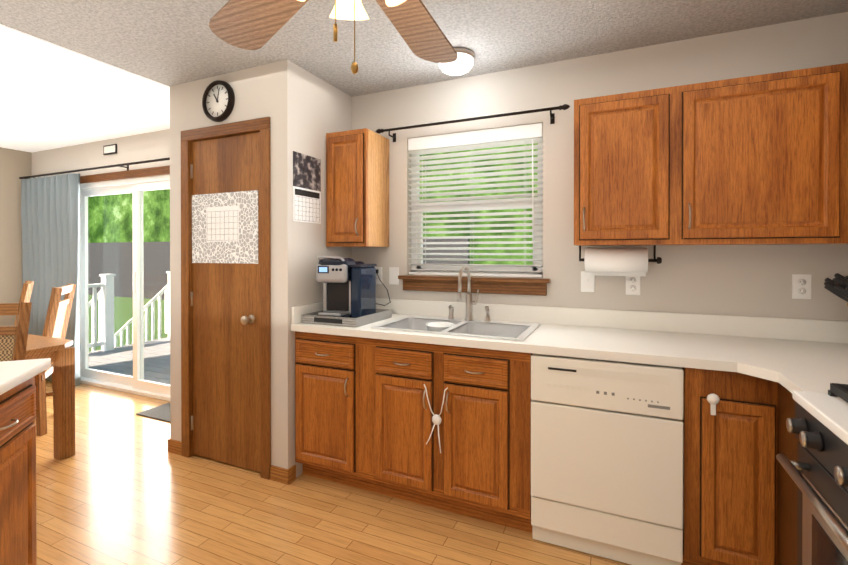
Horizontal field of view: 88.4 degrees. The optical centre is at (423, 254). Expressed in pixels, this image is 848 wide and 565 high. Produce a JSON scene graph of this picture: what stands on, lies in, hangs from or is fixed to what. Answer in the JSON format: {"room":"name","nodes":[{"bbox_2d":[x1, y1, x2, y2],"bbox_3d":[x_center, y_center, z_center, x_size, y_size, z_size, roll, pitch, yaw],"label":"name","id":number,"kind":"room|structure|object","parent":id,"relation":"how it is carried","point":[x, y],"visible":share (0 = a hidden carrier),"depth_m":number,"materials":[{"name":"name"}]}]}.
{"room":"kitchen","nodes":[
{"label":"kitchen","id":0,"kind":"room"},
{"bbox_2d":[0,147,31,325],"bbox_3d":[-5.462,0.101,2.402,0.120,2.440,5.320,0,0,24],"label":"wall","id":1,"kind":"structure","parent":0,"point":[15,165],"depth_m":4.64,"materials":[{"name":"beige paint"}]},
{"bbox_2d":[170,60,351,477],"bbox_3d":[-1.107,0.098,3.011,1.000,2.440,0.660,0,0,24],"label":"wall","id":2,"kind":"structure","parent":0,"point":[304,110],"depth_m":2.61,"materials":[{"name":"beige paint"}]},
{"bbox_2d":[168,438,180,452],"bbox_3d":[-1.573,1.275,3.218,0.016,0.085,0.673,0,0,24],"label":"baseboard","id":3,"kind":"structure","parent":2,"relation":"attached to","point":[173,445],"depth_m":2.89,"materials":[{"name":"brown wood"}]},
{"bbox_2d":[202,80,234,121],"bbox_3d":[-1.279,-0.952,2.700,0.254,0.254,0.038,0,0,24],"label":"wall clock","id":4,"kind":"object","parent":2,"relation":"attached to","point":[218,100],"visible":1,"depth_m":2.69,"materials":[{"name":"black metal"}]},
{"bbox_2d":[190,132,260,472],"bbox_3d":[-1.246,0.287,2.706,0.612,2.041,0.108,0,0,24],"label":"pantry door","id":5,"kind":"structure","parent":2,"relation":"in","point":[225,417],"depth_m":2.72,"materials":[{"name":"brown wood"}]},
{"bbox_2d":[192,190,258,263],"bbox_3d":[-1.252,-0.166,2.723,0.568,0.440,0.006,0,0,24],"label":"calendar","id":6,"kind":"object","parent":5,"relation":"attached to","point":[224,227],"visible":1,"depth_m":2.71,"materials":[{"name":"white paper"}]},
{"bbox_2d":[181,117,270,479],"bbox_3d":[-1.224,0.257,2.749,0.750,2.125,0.116,0,0,24],"label":"door frame","id":7,"kind":"structure","parent":2,"relation":"attached to","point":[260,125],"depth_m":2.65,"materials":[{"name":"brown wood"}]},
{"bbox_2d":[293,151,320,223],"bbox_3d":[-0.712,-0.400,2.661,0.004,0.410,0.255,0,0,24],"label":"wall calendar","id":8,"kind":"object","parent":2,"relation":"attached to","point":[307,188],"visible":1,"depth_m":2.65,"materials":[{"name":"white paper"}]},
{"bbox_2d":[35,380,629,564],"bbox_3d":[-2.140,1.353,0.993,7.340,0.050,5.440,0,0,24],"label":"floor","id":9,"kind":"structure","parent":0,"point":[122,486],"depth_m":2.20,"materials":[{"name":"laminate"}]},
{"bbox_2d":[0,302,31,361],"bbox_3d":[-2.257,0.785,1.998,0.492,1.077,0.555,0,0,-8],"label":"chair","id":10,"kind":"object","parent":9,"relation":"on","point":[13,342],"visible":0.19,"depth_m":2.23,"materials":[{"name":"brown wood"}]},
{"bbox_2d":[14,281,33,325],"bbox_3d":[-3.652,0.777,3.663,0.555,1.077,0.492,0,0,-41],"label":"chair","id":11,"kind":"object","parent":9,"relation":"on","point":[27,288],"visible":0.17,"depth_m":3.64,"materials":[{"name":"brown wood"}]},
{"bbox_2d":[0,366,50,564],"bbox_3d":[-1.478,0.891,0.791,0.706,0.876,1.750,0,0,-21],"label":"kitchen island","id":12,"kind":"object","parent":9,"relation":"on","point":[18,542],"depth_m":1.54,"materials":[{"name":"brown wood"}]},
{"bbox_2d":[0,358,50,389],"bbox_3d":[-1.500,0.432,0.769,0.730,0.038,1.770,0,0,-21],"label":"island countertop","id":13,"kind":"structure","parent":12,"relation":"on","point":[11,372],"depth_m":1.57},
{"bbox_2d":[25,334,74,459],"bbox_3d":[-3.112,0.947,2.754,1.450,0.745,0.930,0,0,24],"label":"dining table","id":14,"kind":"object","parent":9,"relation":"on","point":[60,352],"visible":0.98,"depth_m":2.81,"materials":[{"name":"brown wood"}]},
{"bbox_2d":[35,284,75,435],"bbox_3d":[-3.034,0.779,3.305,0.555,1.077,0.492,0,0,-28],"label":"chair","id":15,"kind":"object","parent":9,"relation":"on","point":[57,319],"visible":0.5,"depth_m":3.21,"materials":[{"name":"brown wood"}]},
{"bbox_2d":[136,403,170,422],"bbox_3d":[-2.020,1.310,3.583,0.630,0.010,0.290,0,0,24],"label":"rug","id":16,"kind":"object","parent":9,"relation":"on","point":[161,412],"visible":0.48,"depth_m":3.58,"materials":[{"name":"fabric"}]},
{"bbox_2d":[295,331,426,494],"bbox_3d":[-0.382,0.882,2.713,0.564,0.876,0.617,0,0,24],"label":"base cabinet","id":17,"kind":"object","parent":9,"relation":"on","point":[363,416],"depth_m":2.38,"materials":[{"name":"brown wood"}]},
{"bbox_2d":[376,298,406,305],"bbox_3d":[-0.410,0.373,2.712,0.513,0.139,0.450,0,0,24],"label":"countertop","id":18,"kind":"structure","parent":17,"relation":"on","point":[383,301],"depth_m":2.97,"materials":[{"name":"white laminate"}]},
{"bbox_2d":[291,300,847,379],"bbox_3d":[0.668,0.375,2.168,2.925,0.139,0.753,0,0,24],"label":"countertop","id":19,"kind":"structure","parent":17,"relation":"on","point":[729,343],"depth_m":2.15,"materials":[{"name":"white laminate"}]},
{"bbox_2d":[302,309,391,327],"bbox_3d":[-0.463,0.379,2.681,0.375,0.050,0.422,0,0,24],"label":"tray","id":20,"kind":"object","parent":19,"relation":"on","point":[315,318],"visible":0.79,"depth_m":2.52,"materials":[{"name":"grey plastic"}]},
{"bbox_2d":[316,256,376,317],"bbox_3d":[-0.477,0.198,2.682,0.266,0.384,0.350,0,0,16],"label":"coffee maker","id":21,"kind":"object","parent":20,"relation":"on","point":[349,287],"visible":0.94,"depth_m":2.59,"materials":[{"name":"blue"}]},
{"bbox_2d":[371,315,540,340],"bbox_3d":[0.189,0.491,2.444,0.830,0.189,0.505,0,0,24],"label":"sink","id":22,"kind":"object","parent":19,"relation":"in","point":[508,330],"visible":0.29,"depth_m":2.51,"materials":[{"name":"silver metal"}]},
{"bbox_2d":[448,265,490,321],"bbox_3d":[0.239,0.228,2.557,0.270,0.335,0.216,0,0,24],"label":"faucet","id":23,"kind":"object","parent":19,"relation":"on","point":[470,302],"visible":1,"depth_m":2.61,"materials":[{"name":"silver metal"}]},
{"bbox_2d":[824,273,847,305],"bbox_3d":[1.835,0.242,1.753,0.386,0.332,0.138,0,0,6],"label":"knife block","id":24,"kind":"object","parent":19,"relation":"on","point":[837,285],"visible":1,"depth_m":1.78,"materials":[{"name":"black wood"}]},
{"bbox_2d":[531,353,683,564],"bbox_3d":[0.884,0.886,2.139,0.602,0.863,0.630,0,0,24],"label":"dishwasher","id":25,"kind":"object","parent":9,"relation":"on","point":[607,438],"visible":1,"depth_m":1.85,"materials":[{"name":"beige metal"}]},
{"bbox_2d":[681,367,774,564],"bbox_3d":[1.307,0.885,1.960,0.303,0.876,0.617,0,0,24],"label":"base cabinet","id":26,"kind":"object","parent":9,"relation":"on","point":[729,455],"depth_m":1.68,"materials":[{"name":"brown wood"}]},
{"bbox_2d":[775,382,799,564],"bbox_3d":[1.544,0.888,1.334,0.640,0.876,0.415,0,0,24],"label":"base cabinet","id":27,"kind":"object","parent":9,"relation":"on","point":[786,490],"depth_m":1.57,"materials":[{"name":"brown wood"}]},
{"bbox_2d":[767,338,847,393],"bbox_3d":[1.497,0.379,1.303,0.705,0.139,0.330,0,0,24],"label":"countertop","id":28,"kind":"structure","parent":27,"relation":"on","point":[807,355],"depth_m":1.62,"materials":[{"name":"white laminate"}]},
{"bbox_2d":[776,383,847,564],"bbox_3d":[1.244,0.829,0.818,0.766,1.000,0.760,0,0,24],"label":"range","id":29,"kind":"object","parent":9,"relation":"on","point":[817,471],"visible":1,"depth_m":1.13,"materials":[{"name":"black metal"}]},
{"bbox_2d":[0,0,847,151],"bbox_3d":[-2.140,-1.139,0.981,7.340,0.066,5.440,0,0,24],"label":"ceiling","id":30,"kind":"structure","parent":0,"point":[169,43],"depth_m":2.32,"materials":[{"name":"white paint"}]},
{"bbox_2d":[209,0,457,73],"bbox_3d":[-0.136,-0.751,0.970,1.361,0.722,1.334,0,0,24],"label":"ceiling fan","id":31,"kind":"object","parent":30,"relation":"hanging from","point":[251,24],"visible":1,"depth_m":1.31,"materials":[{"name":"brown wood"}]},
{"bbox_2d":[439,47,474,75],"bbox_3d":[0.180,-1.071,2.454,0.216,0.096,0.216,0,0,24],"label":"flush ceiling light","id":32,"kind":"object","parent":30,"relation":"attached to","point":[462,64],"visible":0.81,"depth_m":2.40,"materials":[{"name":"white glass"}]},
{"bbox_2d":[32,12,847,320],"bbox_3d":[-1.057,0.096,3.417,7.340,2.440,0.120,0,0,24],"label":"wall","id":33,"kind":"structure","parent":0,"point":[736,280],"depth_m":2.46,"materials":[{"name":"beige paint"}]},
{"bbox_2d":[19,157,169,178],"bbox_3d":[-3.087,-0.822,4.183,2.735,0.060,0.124,0,0,24],"label":"curtain rod","id":34,"kind":"object","parent":33,"relation":"attached to","point":[102,167],"visible":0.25,"depth_m":4.12,"materials":[{"name":"brown metal"}]},
{"bbox_2d":[21,173,80,385],"bbox_3d":[-3.866,0.246,4.486,1.040,2.090,0.096,0,0,24],"label":"curtain","id":35,"kind":"object","parent":34,"relation":"hanging from","point":[50,214],"visible":0.65,"depth_m":4.44,"materials":[{"name":"grey fabric"}]},
{"bbox_2d":[103,144,116,154],"bbox_3d":[-3.039,-1.018,4.221,0.200,0.090,0.014,0,0,24],"label":"plaque","id":36,"kind":"object","parent":33,"relation":"attached to","point":[109,149],"visible":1,"depth_m":4.21,"materials":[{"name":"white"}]},
{"bbox_2d":[79,165,169,400],"bbox_3d":[-2.750,0.260,4.163,2.060,2.105,0.136,0,0,24],"label":"sliding glass door","id":37,"kind":"structure","parent":33,"relation":"attached to","point":[136,383],"depth_m":4.19,"materials":[{"name":"white plastic"}]},
{"bbox_2d":[326,128,388,246],"bbox_3d":[-0.447,-0.419,2.881,0.304,0.735,0.352,0,0,24],"label":"upper cabinet","id":38,"kind":"object","parent":33,"relation":"attached to","point":[357,187],"visible":1,"depth_m":2.77,"materials":[{"name":"brown wood"}]},
{"bbox_2d":[375,267,381,283],"bbox_3d":[-0.322,0.146,3.017,0.073,0.118,0.010,0,0,24],"label":"outlet","id":39,"kind":"object","parent":33,"relation":"attached to","point":[378,281],"visible":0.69,"depth_m":3.01,"materials":[{"name":"white plastic"}]},
{"bbox_2d":[376,269,390,305],"bbox_3d":[-0.299,0.220,2.912,0.150,0.233,0.169,0,0,24],"label":"cord","id":40,"kind":"object","parent":39,"relation":"attached to","point":[385,287],"visible":0.79,"depth_m":2.94,"materials":[{"name":"black plastic"}]},
{"bbox_2d":[389,267,398,284],"bbox_3d":[-0.206,0.146,2.962,0.073,0.118,0.015,0,0,24],"label":"light switch","id":41,"kind":"object","parent":33,"relation":"attached to","point":[393,275],"visible":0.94,"depth_m":2.96,"materials":[{"name":"white plastic"}]},
{"bbox_2d":[375,104,569,141],"bbox_3d":[0.256,-0.803,2.711,1.250,0.082,0.092,0,0,24],"label":"curtain rod","id":42,"kind":"object","parent":33,"relation":"attached to","point":[550,109],"visible":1,"depth_m":2.63,"materials":[{"name":"brown metal"}]},
{"bbox_2d":[398,139,550,295],"bbox_3d":[0.306,-0.271,2.777,0.980,1.020,0.165,0,0,24],"label":"window","id":43,"kind":"structure","parent":33,"relation":"in","point":[517,286],"depth_m":2.75,"materials":[{"name":"white plastic"}]},
{"bbox_2d":[408,123,542,277],"bbox_3d":[0.303,-0.321,2.771,0.882,0.915,0.068,0,0,24],"label":"window blinds","id":44,"kind":"object","parent":43,"relation":"attached to","point":[500,137],"visible":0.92,"depth_m":2.75,"materials":[{"name":"white plastic"}]},
{"bbox_2d":[581,271,594,291],"bbox_3d":[0.923,0.153,2.459,0.073,0.118,0.015,0,0,24],"label":"light switch","id":45,"kind":"object","parent":33,"relation":"attached to","point":[587,283],"visible":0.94,"depth_m":2.46,"materials":[{"name":"white plastic"}]},
{"bbox_2d":[574,85,681,245],"bbox_3d":[1.022,-0.416,2.245,0.449,0.734,0.318,0,0,24],"label":"upper cabinet","id":46,"kind":"object","parent":33,"relation":"attached to","point":[628,146],"depth_m":2.09,"materials":[{"name":"brown wood"}]},
{"bbox_2d":[579,245,661,275],"bbox_3d":[1.017,0.033,2.273,0.394,0.163,0.124,0,0,24],"label":"paper towel holder","id":47,"kind":"object","parent":46,"relation":"attached to","point":[616,261],"visible":1,"depth_m":2.24,"materials":[{"name":"white paper"}]},
{"bbox_2d":[626,276,639,294],"bbox_3d":[1.135,0.161,2.368,0.073,0.118,0.010,0,0,24],"label":"outlet","id":48,"kind":"object","parent":33,"relation":"attached to","point":[632,285],"visible":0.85,"depth_m":2.37,"materials":[{"name":"white plastic"}]},
{"bbox_2d":[682,63,845,244],"bbox_3d":[1.514,-0.415,2.025,0.629,0.734,0.318,0,0,24],"label":"upper cabinet","id":49,"kind":"object","parent":33,"relation":"attached to","point":[762,159],"depth_m":1.87,"materials":[{"name":"brown wood"}]},
{"bbox_2d":[792,274,811,298],"bbox_3d":[1.797,0.153,2.073,0.073,0.118,0.010,0,0,24],"label":"outlet","id":50,"kind":"object","parent":33,"relation":"attached to","point":[801,286],"visible":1,"depth_m":2.07,"materials":[{"name":"white plastic"}]},
{"bbox_2d":[846,63,847,243],"bbox_3d":[1.784,-0.412,1.490,0.338,0.734,0.420,0,0,24],"label":"upper cabinet","id":51,"kind":"object","parent":33,"relation":"attached to","point":[846,63],"depth_m":1.78,"materials":[{"name":"brown wood"}]},
{"label":"outside","id":52,"kind":"structure","parent":0,"visible":0},
{"bbox_2d":[88,295,167,351],"bbox_3d":[-14.641,1.814,14.412,85.000,0.100,8.870,0,0,24],"label":"ground","id":53,"kind":"structure","parent":52,"point":[123,318],"depth_m":12.28,"materials":[{"name":"green plant"}]},
{"bbox_2d":[88,239,468,299],"bbox_3d":[-25.268,0.645,23.725,58.000,2.350,0.100,0,0,24],"label":"fence","id":54,"kind":"object","parent":53,"relation":"on","point":[99,266],"depth_m":17.38,"materials":[{"name":"grey"}]},
{"bbox_2d":[89,337,169,384],"bbox_3d":[-2.218,1.382,5.929,4.600,0.045,3.473,0,0,24],"label":"deck","id":55,"kind":"object","parent":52,"point":[150,352],"depth_m":5.60,"materials":[{"name":"grey wood"}]},
{"bbox_2d":[88,274,108,350],"bbox_3d":[-4.714,0.821,5.729,0.140,1.080,0.960,0,0,24],"label":"railing","id":56,"kind":"object","parent":55,"relation":"on","point":[105,320],"depth_m":6.15,"materials":[{"name":"white wood"}]},
{"bbox_2d":[109,274,115,349],"bbox_3d":[-5.162,1.234,6.505,1.589,1.915,0.090,0,0,24],"label":"railing","id":57,"kind":"object","parent":55,"relation":"on","point":[111,292],"depth_m":6.20,"materials":[{"name":"white wood"}]},
{"bbox_2d":[88,143,537,264],"bbox_3d":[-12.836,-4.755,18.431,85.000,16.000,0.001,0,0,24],"label":"trees","id":58,"kind":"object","parent":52,"point":[157,233],"depth_m":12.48,"materials":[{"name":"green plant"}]}
]}

